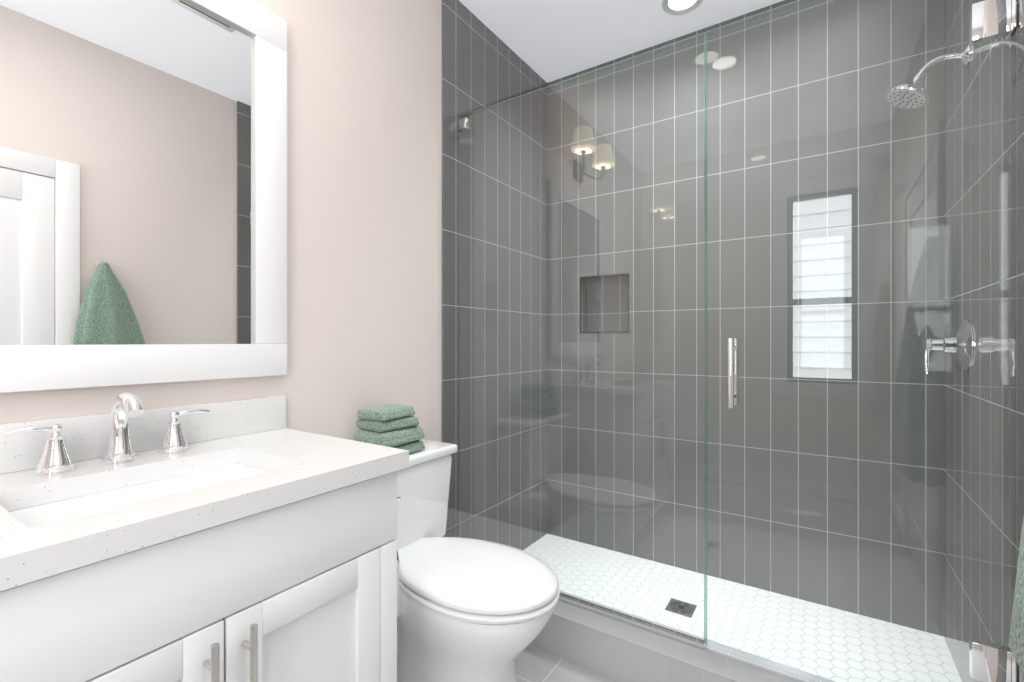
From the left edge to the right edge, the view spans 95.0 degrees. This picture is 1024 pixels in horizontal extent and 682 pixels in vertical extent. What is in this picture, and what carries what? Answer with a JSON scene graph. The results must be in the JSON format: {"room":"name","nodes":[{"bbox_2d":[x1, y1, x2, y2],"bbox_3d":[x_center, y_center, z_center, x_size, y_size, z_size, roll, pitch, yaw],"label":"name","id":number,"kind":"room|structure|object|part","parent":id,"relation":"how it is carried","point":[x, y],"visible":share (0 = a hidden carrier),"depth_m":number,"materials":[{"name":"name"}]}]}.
{"room":"bathroom","nodes":[
{"label":"bathroom","id":0,"kind":"room"},
{"bbox_2d":[0,0,441,441],"bbox_3d":[-0.755,-0.184,1.389,0.100,2.622,3.477,0,0,34],"label":"wall","id":1,"kind":"structure","parent":0,"point":[364,203],"depth_m":1.62,"materials":[{"name":"beige paint"}]},
{"bbox_2d":[0,0,286,392],"bbox_3d":[-0.896,-0.422,1.059,0.029,1.045,0.802,0,0,34],"label":"framed mirror","id":2,"kind":"object","parent":1,"relation":"attached to","point":[143,191],"visible":0.98,"depth_m":1.10,"materials":[{"name":"white mirror"}]},
{"bbox_2d":[442,0,546,549],"bbox_3d":[-0.047,-0.184,2.352,0.012,2.622,0.889,0,0,34],"label":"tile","id":3,"kind":"structure","parent":1,"relation":"attached to","point":[483,65],"depth_m":2.27,"materials":[{"name":"grey tile"}]},
{"bbox_2d":[516,645,617,681],"bbox_3d":[0.037,1.177,0.923,1.935,0.100,3.577,0,0,34],"label":"floor","id":4,"kind":"structure","parent":0,"point":[534,664],"depth_m":1.61,"materials":[{"name":"tile"}]},
{"bbox_2d":[0,392,408,681],"bbox_3d":[-0.673,0.618,0.916,0.556,1.017,0.792,0,0,34],"label":"bathroom vanity","id":5,"kind":"object","parent":4,"relation":"on","point":[249,540],"visible":1,"depth_m":0.86,"materials":[{"name":"white wood"}]},
{"bbox_2d":[395,439,559,681],"bbox_3d":[-0.191,0.754,1.472,0.728,0.744,0.444,0,0,34],"label":"toilet","id":6,"kind":"object","parent":4,"relation":"on","point":[472,610],"visible":0.65,"depth_m":1.34,"materials":[{"name":"white ceramic"}]},
{"bbox_2d":[353,404,424,453],"bbox_3d":[-0.416,0.302,1.595,0.160,0.157,0.204,0,0,34],"label":"folded towels","id":7,"kind":"object","parent":6,"relation":"on","point":[393,425],"visible":0.81,"depth_m":1.54,"materials":[{"name":"green fabric"}]},
{"bbox_2d":[530,591,834,681],"bbox_3d":[0.466,1.053,1.568,1.734,0.146,0.156,0,0,34],"label":"shower curb","id":8,"kind":"structure","parent":4,"relation":"on","point":[613,648],"depth_m":1.53,"materials":[{"name":"tile"}]},
{"bbox_2d":[458,0,1016,681],"bbox_3d":[0.481,-0.002,1.590,1.709,1.963,0.109,0,0,34],"label":"glass","id":9,"kind":"object","parent":8,"relation":"on","point":[994,20],"visible":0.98,"depth_m":1.41,"materials":[{"name":"clear glass"}]},
{"bbox_2d":[524,534,960,681],"bbox_3d":[0.713,1.118,1.938,1.711,0.017,0.737,0,0,34],"label":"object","id":10,"kind":"structure","parent":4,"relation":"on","point":[743,603],"depth_m":1.88,"materials":[{"name":"tile"}]},
{"bbox_3d":[0.704,1.112,1.958,0.106,0.005,0.106,0,0,34],"label":"drain floor grate","id":11,"kind":"part","parent":10,"relation":"part of","materials":[{"name":"grey metal"}]},
{"bbox_2d":[459,0,783,82],"bbox_3d":[0.037,-1.545,0.923,1.935,0.100,3.577,0,0,34],"label":"ceiling","id":12,"kind":"structure","parent":0,"point":[547,41],"depth_m":2.23,"materials":[{"name":"white paint"}]},
{"bbox_2d":[662,0,702,14],"bbox_3d":[0.747,-1.490,2.056,0.176,0.008,0.176,0,0,34],"label":"recessed light","id":13,"kind":"object","parent":12,"relation":"in","point":[675,7],"visible":1,"depth_m":2.09,"materials":[{"name":"white plastic"}]},
{"bbox_3d":[0.773,-0.184,0.373,0.100,2.622,3.477,0,0,34],"label":"wall","id":14,"kind":"structure","parent":0,"visible":0},
{"bbox_2d":[944,0,1023,681],"bbox_3d":[1.388,-0.184,1.398,0.012,2.622,0.889,0,0,34],"label":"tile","id":15,"kind":"structure","parent":14,"relation":"attached to","point":[1015,388],"depth_m":1.33,"materials":[{"name":"grey tile"}]},
{"bbox_2d":[885,44,970,108],"bbox_3d":[1.333,-0.844,1.513,0.205,0.158,0.124,0,0,34],"label":"shower head","id":16,"kind":"object","parent":15,"relation":"attached to","point":[916,93],"depth_m":1.51},
{"bbox_2d":[922,319,972,373],"bbox_3d":[1.390,0.020,1.511,0.107,0.176,0.160,0,0,34],"label":"shower valve","id":17,"kind":"object","parent":15,"relation":"attached to","point":[967,361],"depth_m":1.48,"materials":[{"name":"silver metal"}]},
{"bbox_2d":[1008,518,1023,675],"bbox_3d":[0.738,0.046,0.569,0.174,0.902,0.392,0,0,34],"label":"towel","id":18,"kind":"object","parent":14,"relation":"hanging from","point":[1016,642],"visible":1,"depth_m":0.68,"materials":[{"name":"green fabric"}]},
{"bbox_3d":[1.000,-0.184,2.370,1.935,2.622,0.100,0,0,34],"label":"wall","id":19,"kind":"structure","parent":0,"visible":0},
{"bbox_2d":[547,0,943,635],"bbox_3d":[0.944,-0.184,2.286,1.711,2.622,0.102,0,0,34],"label":"tiled wall","id":20,"kind":"structure","parent":19,"relation":"attached to","point":[829,208],"depth_m":2.10,"materials":[{"name":"grey tile"}]}
]}

